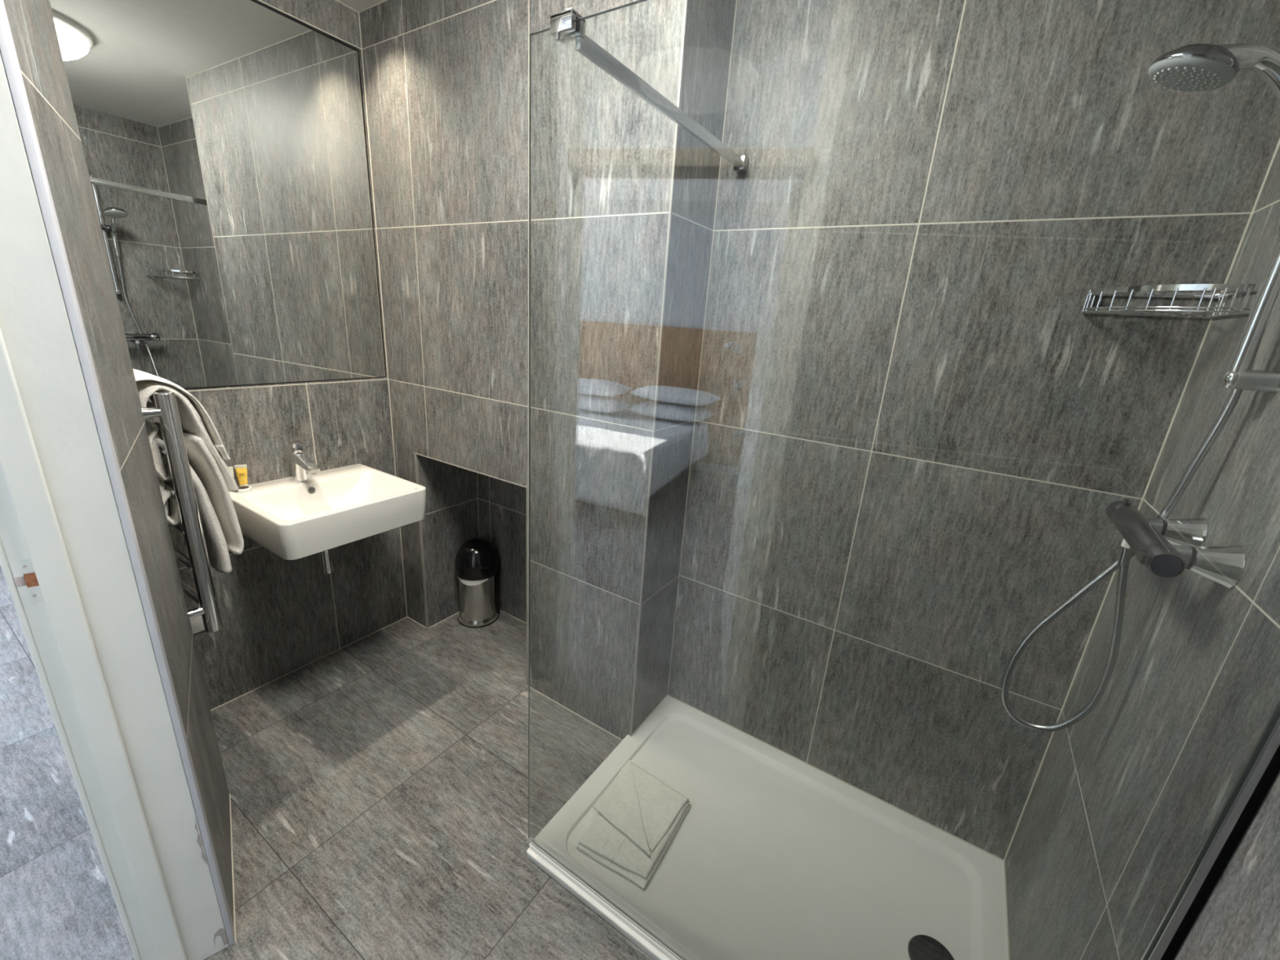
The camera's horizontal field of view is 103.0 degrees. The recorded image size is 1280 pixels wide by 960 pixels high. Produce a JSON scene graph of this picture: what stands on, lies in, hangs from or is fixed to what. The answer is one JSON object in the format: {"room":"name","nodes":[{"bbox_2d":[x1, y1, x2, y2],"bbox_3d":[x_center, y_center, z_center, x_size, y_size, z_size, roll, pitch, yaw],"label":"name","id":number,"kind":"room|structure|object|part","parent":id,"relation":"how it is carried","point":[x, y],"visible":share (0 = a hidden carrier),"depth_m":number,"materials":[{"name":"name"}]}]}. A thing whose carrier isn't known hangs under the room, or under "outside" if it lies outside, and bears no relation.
{"room":"bathroom","nodes":[
{"label":"bathroom","id":0,"kind":"room"},
{"bbox_2d":[3,0,234,928],"bbox_3d":[-0.560,0.126,0.342,0.153,2.503,2.297,-10,22,-37],"label":"wall","id":1,"kind":"structure","parent":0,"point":[31,22],"depth_m":1.02,"materials":[{"name":"paint"}]},
{"bbox_2d":[0,0,235,959],"bbox_3d":[-0.732,0.077,0.548,0.159,2.450,0.820,-10,22,-37],"label":"door frame","id":2,"kind":"structure","parent":1,"relation":"attached to","point":[89,642],"depth_m":0.90,"materials":[{"name":"white paint"}]},
{"bbox_2d":[8,559,44,605],"bbox_3d":[-1.025,0.171,0.852,0.026,0.080,0.002,-10,22,-37],"label":"strike plate","id":3,"kind":"object","parent":2,"relation":"attached to","point":[25,580],"visible":1,"depth_m":0.85,"materials":[{"name":"white paint"}]},
{"bbox_2d":[147,0,406,710],"bbox_3d":[-1.308,-0.441,1.984,0.100,2.503,1.480,14,20,30],"label":"wall","id":4,"kind":"structure","parent":0,"point":[279,616],"depth_m":2.02,"materials":[{"name":"tile"}]},
{"bbox_2d":[190,615,204,634],"bbox_3d":[-1.591,0.515,1.810,0.010,0.072,0.104,14,20,30],"label":"fused spur","id":5,"kind":"object","parent":4,"relation":"attached to","point":[197,624],"visible":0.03,"depth_m":1.82,"materials":[{"name":"white plastic"}]},
{"bbox_2d":[49,0,386,389],"bbox_3d":[-1.331,-0.908,1.652,0.010,1.189,0.979,14,20,29],"label":"wall mirror","id":6,"kind":"object","parent":4,"relation":"attached to","point":[224,142],"visible":0.8,"depth_m":1.64,"materials":[{"name":"clear mirror"}]},
{"bbox_2d":[228,463,426,573],"bbox_3d":[-1.163,0.210,1.932,0.474,0.369,0.512,14,20,30],"label":"basin","id":7,"kind":"object","parent":4,"relation":"attached to","point":[336,507],"visible":0.92,"depth_m":1.84,"materials":[{"name":"white ceramic"}]},
{"bbox_2d":[227,466,234,491],"bbox_3d":[-1.447,-0.005,1.791,0.025,0.085,0.027,7,18,9],"label":"toiletry tube","id":8,"kind":"object","parent":7,"relation":"on","point":[231,468],"visible":0.16,"depth_m":1.79,"materials":[{"name":"beige plastic"}]},
{"bbox_2d":[234,464,248,486],"bbox_3d":[-1.425,-0.013,1.824,0.027,0.085,0.026,8,18,13],"label":"toiletry tube","id":9,"kind":"object","parent":7,"relation":"on","point":[241,470],"visible":0.84,"depth_m":1.82,"materials":[{"name":"yellow plastic"}]},
{"bbox_2d":[236,485,252,493],"bbox_3d":[-1.404,0.033,1.803,0.047,0.012,0.047,14,20,30],"label":"tin","id":10,"kind":"object","parent":7,"relation":"on","point":[243,489],"visible":0.87,"depth_m":1.79,"materials":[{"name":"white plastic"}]},
{"bbox_3d":[-1.404,0.027,1.803,0.033,0.001,0.033,14,20,30],"label":"lid","id":11,"kind":"part","parent":10,"relation":"part of","materials":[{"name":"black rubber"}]},
{"bbox_2d":[289,440,319,482],"bbox_3d":[-1.256,-0.065,1.905,0.145,0.156,0.048,14,20,30],"label":"tap","id":12,"kind":"object","parent":7,"relation":"on","point":[301,462],"visible":1,"depth_m":1.90,"materials":[{"name":"silver metal"}]},
{"bbox_3d":[-1.257,-0.134,1.887,0.104,0.013,0.026,14,20,30],"label":"lever","id":13,"kind":"part","parent":12,"relation":"part of","materials":[{"name":"silver metal"}]},
{"bbox_3d":[-1.244,-0.069,1.896,0.119,0.061,0.043,14,20,30],"label":"spout","id":14,"kind":"part","parent":12,"relation":"part of","materials":[{"name":"silver metal"}]},
{"bbox_2d":[0,565,653,959],"bbox_3d":[-2.862,1.159,0.895,6.546,0.100,5.708,14,20,30],"label":"floor","id":15,"kind":"structure","parent":0,"point":[378,785],"depth_m":1.58,"materials":[{"name":"tile"}]},
{"bbox_2d":[454,537,499,627],"bbox_3d":[-0.819,0.501,2.564,0.209,0.428,0.209,14,20,30],"label":"waste bin","id":16,"kind":"object","parent":15,"relation":"on","point":[476,562],"visible":1,"depth_m":2.50,"materials":[{"name":"metal"}]},
{"bbox_3d":[-0.810,0.377,2.526,0.208,0.166,0.208,14,20,30],"label":"dome lid","id":17,"kind":"part","parent":16,"relation":"part of","materials":[{"name":"black plastic"}]},
{"bbox_3d":[-0.732,0.554,2.614,0.016,0.290,0.044,-2,18,-19],"label":"handle","id":18,"kind":"part","parent":16,"relation":"part of","materials":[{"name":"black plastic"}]},
{"bbox_2d":[526,695,1008,959],"bbox_3d":[0.379,1.120,1.503,1.182,0.041,0.796,14,20,30],"label":"shower tray","id":19,"kind":"object","parent":15,"relation":"on","point":[773,855],"visible":0.87,"depth_m":1.48,"materials":[{"name":"white ceramic"}]},
{"bbox_2d":[576,759,691,889],"bbox_3d":[-0.018,1.043,1.568,0.263,0.043,0.329,14,20,30],"label":"bath mat","id":20,"kind":"object","parent":19,"relation":"on","point":[639,815],"visible":1,"depth_m":1.54,"materials":[{"name":"white fabric"}]},
{"bbox_2d":[528,0,1279,959],"bbox_3d":[0.238,0.251,0.906,1.194,1.948,0.017,14,20,30],"label":"screen","id":21,"kind":"object","parent":19,"relation":"on","point":[1261,770],"visible":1,"depth_m":0.64,"materials":[{"name":"clear glass"}]},
{"bbox_2d":[337,0,384,11],"bbox_3d":[-0.272,-1.289,0.558,3.100,0.100,2.350,14,20,30],"label":"ceiling","id":22,"kind":"structure","parent":0,"point":[357,5],"depth_m":1.78,"materials":[{"name":"white paint"}]},
{"bbox_2d":[359,0,736,739],"bbox_3d":[-0.410,-0.397,2.044,1.365,2.503,0.430,14,20,30],"label":"wall","id":23,"kind":"structure","parent":0,"point":[446,82],"depth_m":1.72,"materials":[{"name":"tile"}]},
{"bbox_2d":[413,0,688,736],"bbox_3d":[-0.460,-0.334,1.831,1.213,2.503,0.006,14,20,30],"label":"trim","id":24,"kind":"structure","parent":23,"relation":"attached to","point":[686,5],"depth_m":1.60,"materials":[{"name":"silver metal"}]},
{"bbox_2d":[210,0,1279,959],"bbox_3d":[-0.239,-0.143,1.272,2.538,2.508,1.416,14,20,30],"label":"trim","id":25,"kind":"structure","parent":23,"relation":"attached to","point":[1278,144],"depth_m":1.60,"materials":[{"name":"beige"}]},
{"bbox_2d":[667,0,1279,862],"bbox_3d":[0.768,-0.143,1.496,1.268,2.503,0.158,14,20,30],"label":"wall","id":26,"kind":"structure","parent":0,"point":[914,439],"depth_m":1.36,"materials":[{"name":"tile"}]},
{"bbox_2d":[550,8,748,173],"bbox_3d":[0.081,-0.849,1.182,0.049,0.051,0.789,15,20,30],"label":"support bar","id":27,"kind":"object","parent":26,"relation":"attached to","point":[563,25],"visible":1,"depth_m":1.00,"materials":[{"name":"grey metal"}]},
{"bbox_2d":[1082,283,1261,318],"bbox_3d":[1.049,-0.361,1.024,0.214,0.049,0.205,14,20,30],"label":"basket","id":28,"kind":"object","parent":26,"relation":"attached to","point":[1236,289],"visible":0.98,"depth_m":1.00,"materials":[{"name":"silver metal"}]},
{"bbox_2d":[1004,145,1279,959],"bbox_3d":[0.641,0.230,0.277,0.100,2.503,2.122,14,20,30],"label":"wall","id":29,"kind":"structure","parent":0,"point":[1124,798],"depth_m":0.86,"materials":[{"name":"tile"}]},
{"bbox_2d":[1106,497,1246,588],"bbox_3d":[0.907,0.102,0.883,0.115,0.077,0.310,14,20,30],"label":"shower mixer","id":30,"kind":"object","parent":29,"relation":"attached to","point":[1167,548],"visible":1,"depth_m":0.80,"materials":[{"name":"silver metal"}]},
{"bbox_3d":[0.955,0.065,1.004,0.045,0.052,0.044,14,20,30],"label":"temperature knob","id":31,"kind":"part","parent":30,"relation":"part of","materials":[{"name":"silver metal"}]},
{"bbox_2d":[1120,537,1131,548],"bbox_3d":[0.904,0.114,0.940,0.018,0.022,0.018,-8,21,-34],"label":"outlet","id":32,"kind":"object","parent":30,"relation":"attached to","point":[1124,544],"depth_m":0.94,"materials":[{"name":"silver metal"}]},
{"bbox_3d":[0.810,0.124,0.793,0.052,0.046,0.048,14,20,30],"label":"flow knob","id":33,"kind":"part","parent":30,"relation":"part of","materials":[{"name":"silver metal"}]},
{"bbox_2d":[1220,239,1279,393],"bbox_3d":[0.975,-0.461,0.722,0.080,0.662,0.107,8,18,13],"label":"riser rail","id":34,"kind":"object","parent":29,"relation":"attached to","point":[1237,376],"visible":1,"depth_m":0.78,"materials":[{"name":"silver metal"}]},
{"bbox_2d":[1148,43,1279,235],"bbox_3d":[0.891,-0.515,0.774,0.235,0.261,0.107,14,20,30],"label":"shower","id":35,"kind":"object","parent":34,"relation":"attached to","point":[1199,67],"visible":1,"depth_m":0.75,"materials":[{"name":"silver metal"}]},
{"bbox_2d":[1001,235,1279,731],"bbox_3d":[0.901,0.077,0.962,0.172,0.986,0.066,14,20,30],"label":"shower hose","id":36,"kind":"object","parent":35,"relation":"attached to","point":[1126,554],"visible":0.84,"depth_m":0.99,"materials":[{"name":"grey metal"}]},
{"bbox_3d":[0.922,-0.510,0.766,0.173,0.260,0.035,12,19,25],"label":"handle","id":37,"kind":"part","parent":35,"relation":"part of","materials":[{"name":"silver metal"}]},
{"bbox_3d":[-1.513,-0.233,1.275,0.555,2.503,0.115,14,20,30],"label":"wall rail","id":38,"kind":"object","parent":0,"visible":0},
{"bbox_2d":[142,391,222,632],"bbox_3d":[-1.403,0.075,1.437,0.430,0.684,0.132,14,20,30],"label":"towel rail","id":39,"kind":"object","parent":38,"relation":"attached to","point":[165,407],"visible":0.47,"depth_m":1.36,"materials":[{"name":"silver metal"}]},
{"bbox_2d":[133,368,238,492],"bbox_3d":[-1.347,-0.138,1.448,0.358,0.357,0.195,14,20,30],"label":"bath towel","id":40,"kind":"object","parent":39,"relation":"hanging from","point":[194,419],"visible":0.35,"depth_m":1.35,"materials":[{"name":"white fabric"}]},
{"bbox_2d":[153,422,244,573],"bbox_3d":[-1.360,0.057,1.499,0.347,0.428,0.184,14,20,30],"label":"bath towel","id":41,"kind":"object","parent":39,"relation":"hanging from","point":[222,532],"visible":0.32,"depth_m":1.46,"materials":[{"name":"white fabric"}]}
]}

